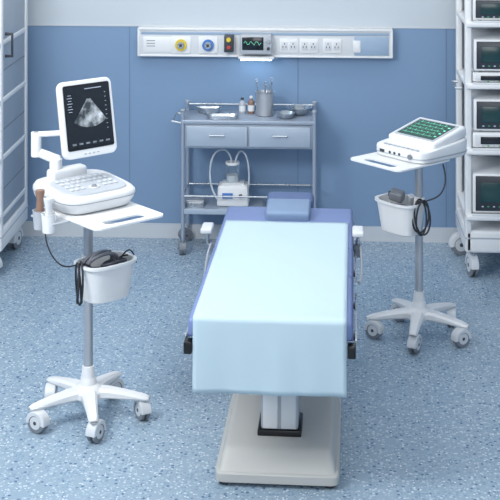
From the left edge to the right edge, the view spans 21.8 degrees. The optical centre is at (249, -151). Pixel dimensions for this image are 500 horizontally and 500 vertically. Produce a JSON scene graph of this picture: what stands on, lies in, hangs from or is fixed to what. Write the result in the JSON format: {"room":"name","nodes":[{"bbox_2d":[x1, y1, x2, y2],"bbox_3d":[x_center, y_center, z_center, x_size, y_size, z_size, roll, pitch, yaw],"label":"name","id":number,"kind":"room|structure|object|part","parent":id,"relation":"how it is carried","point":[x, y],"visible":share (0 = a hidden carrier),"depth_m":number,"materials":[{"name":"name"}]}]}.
{"room":"operating room","nodes":[
{"label":"operating room","id":0,"kind":"room"},
{"bbox_2d":[26,0,456,227],"bbox_3d":[0.041,0.825,7.748,4.750,2.950,0.120,0,0,3],"label":"wall","id":1,"kind":"structure","parent":0,"point":[361,101],"depth_m":7.69,"materials":[{"name":"paint"}]},
{"bbox_2d":[129,26,129,219],"bbox_3d":[-0.716,1.630,7.728,0.005,1.170,0.002,0,0,3],"label":"trim","id":2,"kind":"structure","parent":1,"relation":"attached to","point":[129,26],"depth_m":7.73,"materials":[{"name":"blue"}]},
{"bbox_2d":[21,221,457,242],"bbox_3d":[0.038,2.257,7.681,4.720,0.085,0.014,0,0,3],"label":"baseboard","id":3,"kind":"structure","parent":1,"relation":"attached to","point":[137,230],"depth_m":7.70,"materials":[{"name":"grey plastic"}]},
{"bbox_2d":[28,24,455,28],"bbox_3d":[0.038,1.043,7.686,4.710,0.010,0.004,0,0,3],"label":"trim","id":4,"kind":"structure","parent":1,"relation":"attached to","point":[28,24],"depth_m":7.69,"materials":[{"name":"grey plastic"}]},
{"bbox_2d":[137,26,392,60],"bbox_3d":[0.085,1.137,7.612,1.499,0.181,0.144,0,0,3],"label":"medical wall panel","id":5,"kind":"object","parent":1,"relation":"attached to","point":[244,43],"visible":1,"depth_m":7.61,"materials":[{"name":"white plastic"}]},
{"bbox_3d":[-0.544,1.145,7.656,0.170,0.090,0.006,0,0,3],"label":"label plate","id":6,"kind":"part","parent":5,"relation":"part of","materials":[{"name":"white plastic"}]},
{"bbox_2d":[171,36,190,52],"bbox_3d":[-0.406,1.146,7.634,0.115,0.100,0.036,0,0,3],"label":"outlet","id":7,"kind":"object","parent":5,"relation":"attached to","point":[179,44],"depth_m":7.64,"materials":[{"name":"yellow plastic"}]},
{"bbox_2d":[198,36,217,53],"bbox_3d":[-0.246,1.146,7.625,0.115,0.100,0.036,0,0,3],"label":"outlet","id":8,"kind":"object","parent":5,"relation":"attached to","point":[206,44],"depth_m":7.63,"materials":[{"name":"blue plastic"}]},
{"bbox_2d":[238,55,273,60],"bbox_3d":[0.037,1.216,7.603,0.210,0.023,0.060,0,0,3],"label":"light","id":9,"kind":"object","parent":5,"relation":"attached to","point":[243,57],"depth_m":7.58,"materials":[{"name":"white plastic"}]},
{"bbox_3d":[0.227,1.146,7.614,0.108,0.085,0.008,0,0,3],"label":"socket plate","id":10,"kind":"part","parent":5,"relation":"part of","materials":[{"name":"white plastic"}]},
{"bbox_3d":[0.345,1.146,7.607,0.108,0.085,0.008,0,0,3],"label":"socket plate","id":11,"kind":"part","parent":5,"relation":"part of","materials":[{"name":"white plastic"}]},
{"bbox_3d":[0.481,1.146,7.600,0.108,0.085,0.008,0,0,3],"label":"socket plate","id":12,"kind":"part","parent":5,"relation":"part of","materials":[{"name":"white plastic"}]},
{"bbox_2d":[353,41,360,52],"bbox_3d":[0.623,1.148,7.588,0.045,0.070,0.006,0,0,3],"label":"switch","id":13,"kind":"object","parent":5,"relation":"attached to","point":[356,44],"depth_m":7.59,"materials":[{"name":"white plastic"}]},
{"bbox_3d":[0.709,1.146,7.589,0.200,0.108,0.006,0,0,3],"label":"blue panel","id":14,"kind":"part","parent":5,"relation":"part of","materials":[{"name":"blue plastic"}]},
{"bbox_2d":[297,58,297,191],"bbox_3d":[0.283,1.630,7.674,0.005,1.170,0.002,0,0,3],"label":"trim","id":15,"kind":"structure","parent":1,"relation":"attached to","point":[297,58],"depth_m":7.67,"materials":[{"name":"blue"}]},
{"bbox_2d":[446,29,446,227],"bbox_3d":[1.151,1.630,7.627,0.005,1.170,0.002,0,0,3],"label":"trim","id":16,"kind":"structure","parent":1,"relation":"attached to","point":[446,29],"depth_m":7.63,"materials":[{"name":"blue"}]},
{"bbox_2d":[0,236,499,499],"bbox_3d":[-0.200,2.350,3.255,4.750,0.100,8.879,0,0,3],"label":"floor","id":17,"kind":"structure","parent":0,"point":[424,425],"depth_m":5.57,"materials":[{"name":"stone"}]},
{"bbox_2d":[0,0,27,269],"bbox_3d":[-1.616,1.365,7.270,0.681,1.870,0.660,0,0,3],"label":"storage cabinet","id":18,"kind":"object","parent":17,"relation":"on","point":[13,13],"visible":1,"depth_m":7.23,"materials":[{"name":"white plastic"}]},
{"bbox_3d":[-1.345,1.300,6.977,0.035,1.700,0.050,0,0,3],"label":"post","id":19,"kind":"part","parent":18,"relation":"part of","materials":[{"name":"white plastic"}]},
{"bbox_3d":[-1.309,1.060,7.066,0.046,0.137,0.018,0,0,3],"label":"grab handle","id":20,"kind":"part","parent":18,"relation":"part of","materials":[{"name":"grey plastic"}]},
{"bbox_2d":[0,27,25,46],"bbox_3d":[-1.612,1.040,7.270,0.594,0.030,0.660,0,0,3],"label":"shelf","id":21,"kind":"object","parent":18,"relation":"attached to","point":[19,33],"depth_m":7.26,"materials":[{"name":"white metal"}]},
{"bbox_2d":[0,81,25,104],"bbox_3d":[-1.612,1.350,7.270,0.594,0.030,0.660,0,0,3],"label":"shelf","id":22,"kind":"object","parent":18,"relation":"attached to","point":[18,87],"depth_m":7.23,"materials":[{"name":"white metal"}]},
{"bbox_2d":[0,134,25,162],"bbox_3d":[-1.612,1.660,7.270,0.594,0.030,0.660,0,0,3],"label":"shelf","id":23,"kind":"object","parent":18,"relation":"attached to","point":[19,141],"depth_m":7.23,"materials":[{"name":"white metal"}]},
{"bbox_2d":[0,188,25,220],"bbox_3d":[-1.612,1.970,7.270,0.594,0.030,0.660,0,0,3],"label":"shelf","id":24,"kind":"object","parent":18,"relation":"attached to","point":[20,194],"depth_m":7.23,"materials":[{"name":"white plastic"}]},
{"bbox_3d":[-1.325,1.250,7.267,0.012,1.560,0.530,0,0,3],"label":"panel","id":25,"kind":"part","parent":18,"relation":"part of","materials":[{"name":"blue"}]},
{"bbox_2d":[8,227,22,242],"bbox_3d":[-1.353,2.213,7.507,0.044,0.077,0.132,0,0,13],"label":"caster","id":26,"kind":"object","parent":18,"relation":"attached to","point":[17,238],"depth_m":7.49,"materials":[{"name":"white plastic"}]},
{"bbox_3d":[-1.314,1.300,7.556,0.035,1.700,0.050,0,0,3],"label":"post","id":27,"kind":"part","parent":18,"relation":"part of","materials":[{"name":"white plastic"}]},
{"bbox_2d":[26,189,162,442],"bbox_3d":[-0.650,1.814,5.233,0.503,0.969,0.571,0,0,-40],"label":"stand","id":28,"kind":"object","parent":17,"relation":"on","point":[104,276],"visible":0.98,"depth_m":5.14,"materials":[{"name":"white plastic"}]},
{"bbox_2d":[26,409,49,427],"bbox_3d":[-0.838,2.240,5.138,0.090,0.053,0.044,0,0,30],"label":"hood","id":29,"kind":"object","parent":28,"relation":"attached to","point":[38,418],"depth_m":5.12,"materials":[{"name":"white plastic"}]},
{"bbox_2d":[32,208,44,229],"bbox_3d":[-0.823,1.447,5.095,0.062,0.072,0.062,0,0,-40],"label":"cup","id":30,"kind":"object","parent":28,"relation":"on","point":[37,219],"depth_m":5.07,"materials":[{"name":"grey plastic"}]},
{"bbox_2d":[41,212,56,233],"bbox_3d":[-0.781,1.447,5.045,0.062,0.072,0.062,0,0,-40],"label":"cup","id":31,"kind":"object","parent":28,"relation":"on","point":[48,219],"depth_m":5.03,"materials":[{"name":"white plastic"}]},
{"bbox_2d":[44,382,57,397],"bbox_3d":[-0.826,2.240,5.397,0.044,0.053,0.090,0,0,-1],"label":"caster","id":32,"kind":"object","parent":28,"relation":"attached to","point":[51,388],"depth_m":5.37,"materials":[{"name":"white plastic"}]},
{"bbox_3d":[-0.776,2.192,5.192,0.220,0.047,0.066,0,0,-30],"label":"arm","id":33,"kind":"part","parent":28,"relation":"part of","materials":[{"name":"white plastic"}]},
{"bbox_3d":[-0.759,2.192,5.356,0.220,0.047,0.066,0,0,42],"label":"arm","id":34,"kind":"part","parent":28,"relation":"part of","materials":[{"name":"white plastic"}]},
{"bbox_2d":[31,77,135,214],"bbox_3d":[-0.683,1.188,5.296,0.356,0.498,0.364,0,0,-40],"label":"machine","id":35,"kind":"object","parent":28,"relation":"on","point":[85,107],"visible":1,"depth_m":5.27,"materials":[{"name":"white plastic"}]},
{"bbox_3d":[-0.838,1.260,5.340,0.123,0.026,0.034,23,1,2],"label":"arm","id":36,"kind":"part","parent":35,"relation":"part of","materials":[{"name":"white plastic"}]},
{"bbox_3d":[-0.796,1.163,5.336,0.195,0.021,0.028,-4,0,4],"label":"arm","id":37,"kind":"part","parent":35,"relation":"part of","materials":[{"name":"white plastic"}]},
{"bbox_3d":[-0.797,1.297,5.338,0.052,0.060,0.052,0,0,-40],"label":"arm","id":38,"kind":"part","parent":35,"relation":"part of","materials":[{"name":"white plastic"}]},
{"bbox_2d":[56,77,116,159],"bbox_3d":[-0.666,1.092,5.300,0.250,0.307,0.082,0,0,-40],"label":"monitor","id":39,"kind":"object","parent":35,"relation":"on","point":[85,107],"depth_m":5.28,"materials":[{"name":"white plastic"}]},
{"bbox_3d":[-0.655,1.354,5.262,0.290,0.024,0.220,0,0,-40],"label":"control panel","id":40,"kind":"part","parent":35,"relation":"part of","materials":[{"name":"grey plastic"}]},
{"bbox_3d":[-0.626,2.192,5.125,0.066,0.047,0.220,0,0,-12],"label":"arm","id":41,"kind":"part","parent":28,"relation":"part of","materials":[{"name":"white plastic"}]},
{"bbox_2d":[85,419,105,437],"bbox_3d":[-0.600,2.240,5.054,0.044,0.053,0.090,0,0,24],"label":"hood","id":42,"kind":"object","parent":28,"relation":"attached to","point":[95,428],"depth_m":5.03,"materials":[{"name":"white plastic"}]},
{"bbox_2d":[44,201,162,230],"bbox_3d":[-0.588,1.442,5.182,0.327,0.009,0.412,0,0,-40],"label":"tray","id":43,"kind":"object","parent":28,"relation":"on","point":[94,221],"depth_m":5.10,"materials":[{"name":"white plastic"}]},
{"bbox_2d":[74,250,136,303],"bbox_3d":[-0.575,1.703,5.166,0.243,0.150,0.180,0,0,-41],"label":"basket","id":44,"kind":"object","parent":28,"relation":"on","point":[105,278],"depth_m":5.10,"materials":[{"name":"white plastic"}]},
{"bbox_3d":[-0.598,2.192,5.390,0.066,0.047,0.220,0,0,24],"label":"arm","id":45,"kind":"part","parent":28,"relation":"part of","materials":[{"name":"white plastic"}]},
{"bbox_2d":[109,378,123,387],"bbox_3d":[-0.573,2.240,5.458,0.044,0.053,0.090,0,0,38],"label":"caster","id":46,"kind":"object","parent":28,"relation":"attached to","point":[117,382],"depth_m":5.45,"materials":[{"name":"white plastic"}]},
{"bbox_3d":[-0.516,2.192,5.247,0.220,0.047,0.066,0,0,6],"label":"arm","id":47,"kind":"part","parent":28,"relation":"part of","materials":[{"name":"white plastic"}]},
{"bbox_2d":[133,401,151,414],"bbox_3d":[-0.435,2.240,5.254,0.044,0.053,0.090,0,0,-29],"label":"hood","id":48,"kind":"object","parent":28,"relation":"attached to","point":[140,407],"depth_m":5.23,"materials":[{"name":"white plastic"}]},
{"bbox_2d":[171,99,316,253],"bbox_3d":[-0.021,1.886,7.500,0.843,0.828,0.338,0,0,3],"label":"trolley","id":49,"kind":"object","parent":17,"relation":"on","point":[248,131],"visible":0.66,"depth_m":7.37,"materials":[{"name":"silver metal"}]},
{"bbox_3d":[-0.413,1.550,7.523,0.056,0.023,0.254,0,0,3],"label":"push handle","id":50,"kind":"part","parent":49,"relation":"part of","materials":[{"name":"silver metal"}]},
{"bbox_2d":[178,240,186,250],"bbox_3d":[-0.384,2.248,7.399,0.044,0.046,0.079,0,0,-7],"label":"caster","id":51,"kind":"object","parent":49,"relation":"attached to","point":[182,245],"depth_m":7.37,"materials":[{"name":"grey plastic"}]},
{"bbox_3d":[-0.382,1.850,7.383,0.022,0.730,0.021,0,0,3],"label":"post","id":52,"kind":"part","parent":49,"relation":"part of","materials":[{"name":"silver metal"}]},
{"bbox_2d":[178,227,192,236],"bbox_3d":[-0.381,2.248,7.650,0.079,0.046,0.044,0,0,-31],"label":"caster","id":53,"kind":"object","parent":49,"relation":"attached to","point":[188,233],"depth_m":7.64,"materials":[{"name":"grey plastic"}]},
{"bbox_3d":[-0.367,1.847,7.659,0.022,0.735,0.021,0,0,3],"label":"post","id":54,"kind":"part","parent":49,"relation":"part of","materials":[{"name":"silver metal"}]},
{"bbox_2d":[185,197,204,206],"bbox_3d":[-0.316,2.009,7.468,0.114,0.057,0.104,0,0,3],"label":"instrument box","id":55,"kind":"object","parent":49,"relation":"on","point":[189,201],"visible":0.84,"depth_m":7.42,"materials":[{"name":"silver metal"}]},
{"bbox_3d":[-0.316,2.004,7.468,0.114,0.010,0.104,0,0,3],"label":"lid","id":56,"kind":"part","parent":55,"relation":"part of","materials":[{"name":"silver metal"}]},
{"bbox_2d":[195,106,221,113],"bbox_3d":[-0.242,1.514,7.559,0.158,0.036,0.076,0,0,3],"label":"dish","id":57,"kind":"object","parent":49,"relation":"on","point":[201,109],"visible":0.98,"depth_m":7.54,"materials":[{"name":"silver metal"}]},
{"bbox_3d":[-0.188,1.615,7.351,0.089,0.009,0.023,0,0,3],"label":"drawer handle","id":58,"kind":"part","parent":49,"relation":"part of","materials":[{"name":"silver metal"}]},
{"bbox_3d":[-0.187,1.623,7.369,0.345,0.115,0.014,0,0,3],"label":"drawer","id":59,"kind":"part","parent":49,"relation":"part of","materials":[{"name":"blue"}]},
{"bbox_2d":[206,113,239,119],"bbox_3d":[-0.156,1.523,7.429,0.192,0.017,0.106,0,0,3],"label":"steel tray","id":60,"kind":"object","parent":49,"relation":"on","point":[216,116],"visible":1,"depth_m":7.46,"materials":[{"name":"grey metal"}]},
{"bbox_2d":[185,197,266,208],"bbox_3d":[-0.002,2.050,7.501,0.750,0.022,0.290,0,0,3],"label":"shelf","id":61,"kind":"object","parent":49,"relation":"attached to","point":[210,202],"depth_m":7.48,"materials":[{"name":"silver metal"}]},
{"bbox_2d":[209,149,249,206],"bbox_3d":[-0.117,1.878,7.483,0.234,0.321,0.147,0,0,3],"label":"pump","id":62,"kind":"object","parent":49,"relation":"on","point":[230,186],"visible":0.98,"depth_m":7.44,"materials":[{"name":"white plastic"}]},
{"bbox_3d":[-0.129,1.973,7.418,0.060,0.030,0.004,0,-3,3],"label":"pump panel","id":63,"kind":"part","parent":62,"relation":"part of","materials":[{"name":"blue plastic"}]},
{"bbox_2d":[225,160,239,182],"bbox_3d":[-0.100,1.852,7.486,0.082,0.116,0.082,0,0,3],"label":"jar","id":64,"kind":"object","parent":62,"relation":"on","point":[232,166],"depth_m":7.46,"materials":[{"name":"clear plastic"}]},
{"bbox_2d":[239,97,245,113],"bbox_3d":[-0.045,1.486,7.563,0.038,0.091,0.038,0,0,3],"label":"bottle","id":65,"kind":"object","parent":49,"relation":"on","point":[242,106],"visible":1,"depth_m":7.55,"materials":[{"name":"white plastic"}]},
{"bbox_2d":[181,110,315,124],"bbox_3d":[-0.002,1.543,7.501,0.760,0.022,0.300,0,0,3],"label":"shelf","id":66,"kind":"object","parent":49,"relation":"attached to","point":[191,117],"depth_m":7.38,"materials":[{"name":"silver metal"}]},
{"bbox_3d":[0.005,1.495,7.639,0.746,0.011,0.012,0,0,3],"label":"guard rail long","id":67,"kind":"part","parent":49,"relation":"part of","materials":[{"name":"silver metal"}]},
{"bbox_2d":[248,96,254,113],"bbox_3d":[0.007,1.481,7.561,0.040,0.101,0.040,0,0,3],"label":"glass bottle","id":68,"kind":"object","parent":49,"relation":"on","point":[251,104],"visible":1,"depth_m":7.55,"materials":[{"name":"brown glass"}]},
{"bbox_2d":[255,77,273,116],"bbox_3d":[0.085,1.423,7.506,0.110,0.218,0.110,0,0,-42],"label":"beaker","id":69,"kind":"object","parent":49,"relation":"on","point":[264,98],"visible":1,"depth_m":7.47,"materials":[{"name":"grey metal"}]},
{"bbox_3d":[0.168,1.623,7.350,0.345,0.115,0.014,0,0,3],"label":"drawer","id":70,"kind":"part","parent":49,"relation":"part of","materials":[{"name":"blue"}]},
{"bbox_2d":[275,110,295,118],"bbox_3d":[0.202,1.515,7.420,0.117,0.034,0.117,0,0,3],"label":"steel bowl","id":71,"kind":"object","parent":49,"relation":"on","point":[284,114],"visible":1,"depth_m":7.40,"materials":[{"name":"grey metal"}]},
{"bbox_2d":[286,104,311,115],"bbox_3d":[0.283,1.510,7.526,0.153,0.044,0.153,0,0,3],"label":"steel bowl","id":72,"kind":"object","parent":49,"relation":"on","point":[300,109],"visible":0.96,"depth_m":7.54,"materials":[{"name":"grey metal"}]},
{"bbox_3d":[0.363,1.850,7.343,0.022,0.730,0.021,0,0,3],"label":"post","id":73,"kind":"part","parent":49,"relation":"part of","materials":[{"name":"silver metal"}]},
{"bbox_2d":[183,192,363,488],"bbox_3d":[0.115,1.953,5.367,0.710,0.693,1.588,0,0,5],"label":"table","id":74,"kind":"object","parent":17,"relation":"on","point":[270,321],"visible":1,"depth_m":4.79,"materials":[{"name":"blue fabric"}]},
{"bbox_3d":[-0.170,1.718,5.733,0.048,0.096,0.016,0,0,5],"label":"arm post","id":75,"kind":"part","parent":74,"relation":"part of","materials":[{"name":"silver metal"}]},
{"bbox_3d":[0.089,1.700,4.853,0.585,0.071,0.512,0,0,5],"label":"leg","id":76,"kind":"part","parent":74,"relation":"part of","materials":[{"name":"blue fabric"}]},
{"bbox_3d":[0.076,2.062,4.862,0.055,0.200,0.010,0,0,5],"label":"column panel","id":77,"kind":"part","parent":74,"relation":"part of","materials":[{"name":"white plastic"}]},
{"bbox_3d":[0.124,1.700,5.284,0.585,0.071,0.347,0,0,5],"label":"seat","id":78,"kind":"part","parent":74,"relation":"part of","materials":[{"name":"blue fabric"}]},
{"bbox_2d":[265,198,310,220],"bbox_3d":[0.174,1.640,5.916,0.200,0.050,0.170,0,7,5],"label":"pillow","id":79,"kind":"object","parent":74,"relation":"on","point":[276,209],"depth_m":5.86,"materials":[{"name":"blue fabric"}]},
{"bbox_3d":[0.144,2.062,4.857,0.055,0.200,0.010,0,0,5],"label":"column panel","id":80,"kind":"part","parent":74,"relation":"part of","materials":[{"name":"white plastic"}]},
{"bbox_3d":[0.452,1.755,5.562,0.008,0.026,0.500,0,0,5],"label":"rail","id":81,"kind":"part","parent":74,"relation":"part of","materials":[{"name":"silver metal"}]},
{"bbox_3d":[0.396,1.755,4.865,0.008,0.026,0.500,0,0,5],"label":"rail","id":82,"kind":"part","parent":74,"relation":"part of","materials":[{"name":"silver metal"}]},
{"bbox_2d":[350,152,471,353],"bbox_3d":[0.780,1.870,6.138,0.573,0.860,0.496,0,0,-40],"label":"stand","id":83,"kind":"object","parent":17,"relation":"on","point":[400,213],"visible":0.96,"depth_m":6.06,"materials":[{"name":"white plastic"}]},
{"bbox_2d":[364,320,384,333],"bbox_3d":[0.586,2.240,6.126,0.090,0.053,0.044,0,0,34],"label":"hood","id":84,"kind":"object","parent":83,"relation":"attached to","point":[372,326],"depth_m":6.11,"materials":[{"name":"white plastic"}]},
{"bbox_3d":[0.660,2.192,6.142,0.220,0.047,0.066,0,0,-4],"label":"arm","id":85,"kind":"part","parent":83,"relation":"part of","materials":[{"name":"white plastic"}]},
{"bbox_2d":[389,304,400,309],"bbox_3d":[0.730,2.240,6.356,0.090,0.053,0.044,0,0,32],"label":"hood","id":86,"kind":"object","parent":83,"relation":"attached to","point":[394,306],"depth_m":6.34,"materials":[{"name":"white plastic"}]},
{"bbox_2d":[350,152,449,171],"bbox_3d":[0.700,1.444,6.068,0.362,0.009,0.327,0,0,-40],"label":"tray","id":87,"kind":"object","parent":83,"relation":"on","point":[401,166],"depth_m":5.99,"materials":[{"name":"white plastic"}]},
{"bbox_2d":[375,193,424,236],"bbox_3d":[0.704,1.707,6.072,0.180,0.150,0.243,0,0,-41],"label":"basket","id":88,"kind":"object","parent":83,"relation":"on","point":[400,214],"depth_m":6.01,"materials":[{"name":"white plastic"}]},
{"bbox_3d":[0.748,2.192,6.282,0.066,0.047,0.220,0,0,-22],"label":"arm","id":89,"kind":"part","parent":83,"relation":"part of","materials":[{"name":"white plastic"}]},
{"bbox_2d":[407,334,421,348],"bbox_3d":[0.753,2.240,5.945,0.044,0.053,0.090,0,0,28],"label":"hood","id":90,"kind":"object","parent":83,"relation":"attached to","point":[414,341],"depth_m":5.92,"materials":[{"name":"white plastic"}]},
{"bbox_3d":[0.766,2.192,6.016,0.066,0.047,0.220,0,0,14],"label":"arm","id":91,"kind":"part","parent":83,"relation":"part of","materials":[{"name":"white plastic"}]},
{"bbox_2d":[376,117,466,163],"bbox_3d":[0.809,1.371,6.149,0.360,0.134,0.327,0,0,-40],"label":"monitor","id":92,"kind":"object","parent":83,"relation":"on","point":[422,140],"visible":1,"depth_m":6.08,"materials":[{"name":"white plastic"}]},
{"bbox_3d":[0.907,2.192,6.242,0.220,0.047,0.066,0,0,-40],"label":"arm","id":93,"kind":"part","parent":83,"relation":"part of","materials":[{"name":"white plastic"}]},
{"bbox_3d":[0.919,2.192,6.078,0.220,0.047,0.066,0,0,32],"label":"arm","id":94,"kind":"part","parent":83,"relation":"part of","materials":[{"name":"white plastic"}]},
{"bbox_2d":[447,308,455,317],"bbox_3d":[0.973,2.240,6.282,0.044,0.053,0.090,0,0,9],"label":"hood","id":95,"kind":"object","parent":83,"relation":"attached to","point":[450,311],"depth_m":6.25,"materials":[{"name":"white plastic"}]},
{"bbox_2d":[451,327,471,341],"bbox_3d":[0.978,2.240,6.022,0.090,0.053,0.044,0,0,-25],"label":"hood","id":96,"kind":"object","parent":83,"relation":"attached to","point":[459,334],"depth_m":6.01,"materials":[{"name":"white plastic"}]},
{"bbox_2d":[448,0,499,275],"bbox_3d":[1.441,1.415,7.171,0.646,1.770,0.530,0,0,3],"label":"tower","id":97,"kind":"object","parent":17,"relation":"on","point":[477,87],"visible":0.99,"depth_m":6.95,"materials":[{"name":"white plastic"}]},
{"bbox_2d":[448,232,459,246],"bbox_3d":[1.197,2.213,7.391,0.132,0.077,0.044,0,0,-8],"label":"hood","id":98,"kind":"object","parent":97,"relation":"attached to","point":[454,241],"depth_m":7.37,"materials":[{"name":"white plastic"}]},
{"bbox_3d":[1.143,1.300,7.199,0.041,0.015,0.216,0,0,3],"label":"handle","id":99,"kind":"part","parent":97,"relation":"part of","materials":[{"name":"silver metal"}]},
{"bbox_3d":[1.194,1.350,7.422,0.035,1.600,0.050,0,0,3],"label":"post","id":100,"kind":"part","parent":97,"relation":"part of","materials":[{"name":"white plastic"}]},
{"bbox_3d":[1.169,1.350,6.972,0.035,1.600,0.050,0,0,3],"label":"post","id":101,"kind":"part","parent":97,"relation":"part of","materials":[{"name":"white plastic"}]},
{"bbox_2d":[465,252,478,269],"bbox_3d":[1.199,2.213,7.022,0.044,0.077,0.132,0,0,-7],"label":"hood","id":102,"kind":"object","parent":97,"relation":"attached to","point":[471,258],"depth_m":6.98,"materials":[{"name":"white plastic"}]},
{"bbox_2d":[457,10,499,27],"bbox_3d":[1.462,0.930,7.170,0.594,0.030,0.530,0,0,3],"label":"shelf","id":103,"kind":"object","parent":97,"relation":"attached to","point":[469,21],"depth_m":6.94,"materials":[{"name":"white plastic"}]},
{"bbox_2d":[457,68,499,89],"bbox_3d":[1.462,1.260,7.170,0.594,0.030,0.530,0,0,3],"label":"shelf","id":104,"kind":"object","parent":97,"relation":"attached to","point":[471,83],"depth_m":6.93,"materials":[{"name":"white plastic"}]},
{"bbox_2d":[457,190,499,220],"bbox_3d":[1.462,1.960,7.170,0.594,0.030,0.530,0,0,3],"label":"shelf","id":105,"kind":"object","parent":97,"relation":"attached to","point":[472,214],"depth_m":6.94,"materials":[{"name":"white plastic"}]},
{"bbox_3d":[1.476,1.290,7.419,0.540,1.460,0.010,0,0,3],"label":"panel","id":106,"kind":"part","parent":97,"relation":"part of","materials":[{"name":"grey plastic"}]},
{"bbox_2d":[466,146,499,154],"bbox_3d":[1.462,1.610,7.170,0.594,0.030,0.530,0,0,3],"label":"shelf","id":107,"kind":"object","parent":97,"relation":"attached to","point":[471,150],"depth_m":6.92,"materials":[{"name":"white plastic"}]}
]}

